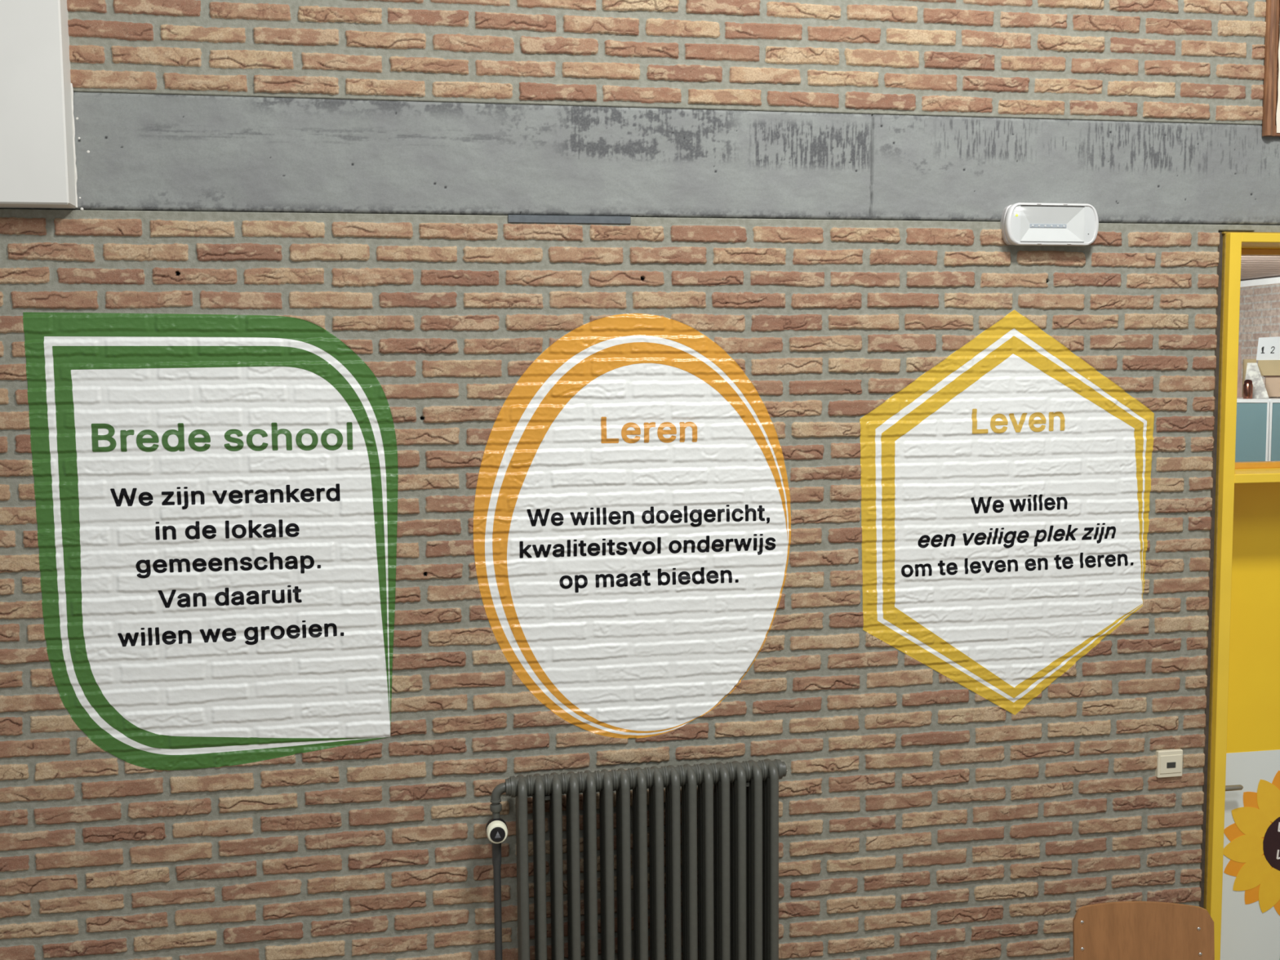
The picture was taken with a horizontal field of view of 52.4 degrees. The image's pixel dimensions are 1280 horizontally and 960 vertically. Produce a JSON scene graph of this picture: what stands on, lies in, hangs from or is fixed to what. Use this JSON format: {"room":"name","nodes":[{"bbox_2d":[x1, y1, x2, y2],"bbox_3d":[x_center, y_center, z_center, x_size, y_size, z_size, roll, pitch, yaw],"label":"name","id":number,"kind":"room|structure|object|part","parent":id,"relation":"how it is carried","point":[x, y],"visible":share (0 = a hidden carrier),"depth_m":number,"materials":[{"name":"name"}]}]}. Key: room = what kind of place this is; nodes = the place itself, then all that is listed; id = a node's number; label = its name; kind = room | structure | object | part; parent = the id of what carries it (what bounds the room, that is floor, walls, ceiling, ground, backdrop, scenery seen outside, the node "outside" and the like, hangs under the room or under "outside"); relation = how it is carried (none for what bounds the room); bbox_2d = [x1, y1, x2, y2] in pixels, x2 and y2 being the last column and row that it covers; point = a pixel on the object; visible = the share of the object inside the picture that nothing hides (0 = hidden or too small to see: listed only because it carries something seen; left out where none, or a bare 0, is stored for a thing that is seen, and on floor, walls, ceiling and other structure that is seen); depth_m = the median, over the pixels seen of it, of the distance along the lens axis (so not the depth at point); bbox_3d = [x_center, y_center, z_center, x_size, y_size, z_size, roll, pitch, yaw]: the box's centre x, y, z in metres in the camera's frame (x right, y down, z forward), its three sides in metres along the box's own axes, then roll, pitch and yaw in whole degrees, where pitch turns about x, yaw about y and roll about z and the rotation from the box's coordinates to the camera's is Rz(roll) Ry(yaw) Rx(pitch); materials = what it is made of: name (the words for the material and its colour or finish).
{"room":"school hall","nodes":[
{"label":"school hall","id":0,"kind":"room"},
{"bbox_2d":[0,0,1279,959],"bbox_3d":[0.462,-0.052,3.635,6.491,4.196,0.067,-1,5,-10],"label":"wall","id":1,"kind":"structure","parent":0,"point":[922,817],"depth_m":3.52,"materials":[{"name":"brick"}]},
{"bbox_2d":[0,0,89,210],"bbox_3d":[-2.044,-1.365,3.009,1.399,1.439,0.092,-1,5,-10],"label":"panel","id":2,"kind":"object","parent":1,"relation":"attached to","point":[38,168],"visible":1,"depth_m":3.11,"materials":[{"name":"white paint"}]},
{"bbox_2d":[22,311,398,770],"bbox_3d":[-1.075,0.162,3.343,0.901,1.178,0.008,-1,5,-10],"label":"sticker","id":3,"kind":"object","parent":1,"relation":"attached to","point":[216,495],"visible":1,"depth_m":3.34,"materials":[{"name":"white plastic"}]},
{"bbox_2d":[507,214,631,224],"bbox_3d":[-0.187,-0.689,3.448,0.326,0.020,0.024,-1,5,-10],"label":"slate packer","id":4,"kind":"object","parent":1,"relation":"attached to","point":[511,218],"visible":1,"depth_m":3.44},
{"bbox_2d":[473,313,791,738],"bbox_3d":[-0.012,0.132,3.536,0.877,1.161,0.009,-1,5,-10],"label":"sticker","id":5,"kind":"object","parent":1,"relation":"attached to","point":[632,513],"visible":1,"depth_m":3.53,"materials":[{"name":"white plastic"}]},
{"bbox_2d":[0,92,1279,225],"bbox_3d":[0.610,-0.861,3.580,6.200,0.284,0.021,-1,5,-10],"label":"beam","id":6,"kind":"structure","parent":1,"relation":"attached to","point":[148,152],"depth_m":3.46,"materials":[{"name":"concrete"}]},
{"bbox_2d":[1000,202,1098,245],"bbox_3d":[1.150,-0.716,3.659,0.277,0.116,0.055,-1,5,-10],"label":"emergency light","id":7,"kind":"object","parent":6,"relation":"attached to","point":[1022,224],"visible":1,"depth_m":3.64,"materials":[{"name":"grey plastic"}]},
{"bbox_3d":[1.043,-0.712,3.617,0.029,0.101,0.004,-1,5,-10],"label":"panel","id":8,"kind":"part","parent":7,"relation":"part of","materials":[{"name":"white plastic"}]},
{"bbox_3d":[1.263,-0.717,3.657,0.034,0.101,0.004,-1,5,-10],"label":"panel","id":9,"kind":"part","parent":7,"relation":"part of","materials":[{"name":"white plastic"}]},
{"bbox_2d":[505,758,787,959],"bbox_3d":[0.025,1.288,3.571,0.772,1.033,0.148,-1,5,-10],"label":"radiator","id":10,"kind":"object","parent":1,"relation":"attached to","point":[738,802],"visible":1,"depth_m":3.50,"materials":[{"name":"metal"}]},
{"bbox_2d":[485,782,507,843],"bbox_3d":[-0.377,0.876,3.423,0.057,0.149,0.070,-1,5,-10],"label":"radiator valve","id":11,"kind":"object","parent":10,"relation":"attached to","point":[496,829],"visible":1,"depth_m":3.42,"materials":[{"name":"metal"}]},
{"bbox_2d":[859,310,1154,715],"bbox_3d":[1.057,0.101,3.730,0.898,1.169,0.008,-1,5,-10],"label":"sticker","id":12,"kind":"object","parent":1,"relation":"attached to","point":[1006,488],"visible":1,"depth_m":3.73,"materials":[{"name":"white plastic"}]},
{"bbox_2d":[1155,748,1182,777],"bbox_3d":[1.579,0.845,3.884,0.081,0.082,0.022,-1,5,-10],"label":"wall switch","id":13,"kind":"object","parent":1,"relation":"attached to","point":[1169,762],"visible":1,"depth_m":3.88,"materials":[{"name":"beige plastic"}]},
{"bbox_2d":[1199,231,1279,959],"bbox_3d":[2.199,0.624,4.100,1.074,2.742,0.279,-1,5,-10],"label":"door","id":14,"kind":"structure","parent":1,"relation":"in","point":[1242,709],"depth_m":3.93,"materials":[{"name":"yellow paint"}]},
{"bbox_3d":[1.831,0.968,4.112,0.131,0.044,0.058,-1,5,-10],"label":"handle","id":15,"kind":"part","parent":14,"relation":"part of","materials":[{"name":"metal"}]},
{"bbox_2d":[1220,749,1279,959],"bbox_3d":[2.127,1.364,4.225,0.788,1.006,0.007,-1,5,-10],"label":"poster","id":16,"kind":"object","parent":14,"relation":"attached to","point":[1251,886],"visible":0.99,"depth_m":4.18,"materials":[{"name":"paper"}]},
{"bbox_2d":[1262,0,1279,137],"bbox_3d":[2.199,-1.371,3.809,0.808,0.734,0.026,-1,5,-10],"label":"picture frame","id":17,"kind":"object","parent":1,"relation":"attached to","point":[1271,97],"visible":1,"depth_m":3.75,"materials":[{"name":"brown wood"}]},
{"bbox_3d":[2.202,-1.020,3.839,0.744,0.030,0.012,-1,5,-10],"label":"frame rail","id":18,"kind":"part","parent":17,"relation":"part of","materials":[{"name":"brown wood"}]},
{"bbox_2d":[1238,283,1279,391],"bbox_3d":[5.079,-0.036,10.200,0.180,2.985,10.750,-1,5,-10],"label":"wall","id":19,"kind":"structure","parent":0,"point":[1260,305],"depth_m":10.39,"materials":[{"name":"brick"}]},
{"bbox_2d":[1240,276,1279,287],"bbox_3d":[5.054,-1.548,10.070,0.205,0.050,10.750,-1,5,-10],"label":"trim","id":20,"kind":"structure","parent":19,"relation":"attached to","point":[1276,280],"depth_m":10.30,"materials":[{"name":"white paint"}]},
{"bbox_2d":[1240,255,1279,280],"bbox_3d":[2.062,-1.548,9.623,6.250,0.055,10.950,-1,5,-10],"label":"ceiling","id":21,"kind":"structure","parent":0,"point":[1252,267],"depth_m":9.23,"materials":[{"name":"grey wood"}]},
{"bbox_3d":[1.119,2.349,0.361,6.500,0.050,7.000,-1,5,-10],"label":"floor","id":22,"kind":"structure","parent":0,"visible":0},
{"bbox_2d":[492,842,502,959],"bbox_3d":[-0.375,1.508,3.495,0.047,1.125,0.047,-1,5,-10],"label":"pipe","id":23,"kind":"object","parent":22,"relation":"on","point":[496,847],"visible":0.85,"depth_m":3.46,"materials":[{"name":"metal"}]},
{"bbox_2d":[1072,901,1214,959],"bbox_3d":[1.375,1.620,3.445,0.390,0.884,0.486,0,5,2],"label":"chair","id":24,"kind":"object","parent":22,"relation":"on","point":[1121,930],"visible":1,"depth_m":3.58,"materials":[{"name":"brown wood"}]},
{"bbox_3d":[2.752,1.500,10.282,13.300,0.050,12.000,-1,5,-10],"label":"floor","id":25,"kind":"structure","parent":0,"visible":0},
{"bbox_2d":[1235,396,1279,462],"bbox_3d":[2.947,0.717,6.132,0.770,2.203,0.450,2,5,25],"label":"tall cabinet","id":26,"kind":"object","parent":25,"relation":"on","point":[1258,420],"visible":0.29,"depth_m":5.88,"materials":[{"name":"white paint"}]},
{"bbox_2d":[1236,345,1242,397],"bbox_3d":[2.748,-0.518,6.212,0.234,0.246,0.020,2,5,25],"label":"wooden board","id":27,"kind":"object","parent":26,"relation":"on","point":[1239,394],"visible":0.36,"depth_m":6.16,"materials":[{"name":"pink wood"}]},
{"bbox_2d":[1243,379,1253,398],"bbox_3d":[2.766,-0.414,5.922,0.040,0.087,0.040,-1,5,-10],"label":"bottle","id":28,"kind":"object","parent":26,"relation":"on","point":[1247,386],"visible":1,"depth_m":5.91,"materials":[{"name":"brown glass"}]},
{"bbox_2d":[1242,359,1256,396],"bbox_3d":[2.916,-0.488,6.230,0.058,0.180,0.070,2,5,25],"label":"cardboard box","id":29,"kind":"object","parent":26,"relation":"on","point":[1246,362],"visible":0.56,"depth_m":6.20,"materials":[{"name":"beige cardboard"}]},
{"bbox_3d":[2.675,0.702,6.021,0.347,2.120,0.009,2,5,25],"label":"door panel","id":30,"kind":"part","parent":26,"relation":"part of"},
{"bbox_3d":[2.674,0.699,6.018,0.363,2.143,0.014,2,5,25],"label":"door","id":31,"kind":"part","parent":26,"relation":"part of","materials":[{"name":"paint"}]},
{"bbox_2d":[1242,362,1268,398],"bbox_3d":[2.828,-0.456,5.973,0.109,0.162,0.079,2,5,25],"label":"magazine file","id":32,"kind":"object","parent":26,"relation":"on","point":[1252,373],"visible":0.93,"depth_m":5.97,"materials":[{"name":"white cardboard"}]},
{"bbox_2d":[1257,360,1279,396],"bbox_3d":[3.080,-0.474,6.056,0.376,0.170,0.245,2,5,25],"label":"cardboard box","id":33,"kind":"object","parent":26,"relation":"on","point":[1269,369],"visible":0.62,"depth_m":6.01,"materials":[{"name":"beige cardboard"}]},
{"bbox_2d":[1256,336,1279,359],"bbox_3d":[2.999,-0.608,5.970,0.312,0.114,0.004,2,5,25],"label":"number card","id":34,"kind":"object","parent":33,"relation":"on","point":[1268,348],"visible":1,"depth_m":6.01,"materials":[{"name":"white paper"}]},
{"bbox_3d":[3.079,-0.522,6.052,0.376,0.072,0.245,2,5,25],"label":"box lid","id":35,"kind":"part","parent":33,"relation":"part of","materials":[{"name":"beige cardboard"}]},
{"bbox_3d":[3.019,0.709,5.855,0.328,2.143,0.241,-1,5,-10],"label":"door","id":36,"kind":"part","parent":26,"relation":"part of","materials":[{"name":"white paint"}]},
{"bbox_3d":[3.020,0.712,5.858,0.378,2.120,0.009,2,5,25],"label":"door panel","id":37,"kind":"part","parent":26,"relation":"part of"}
]}

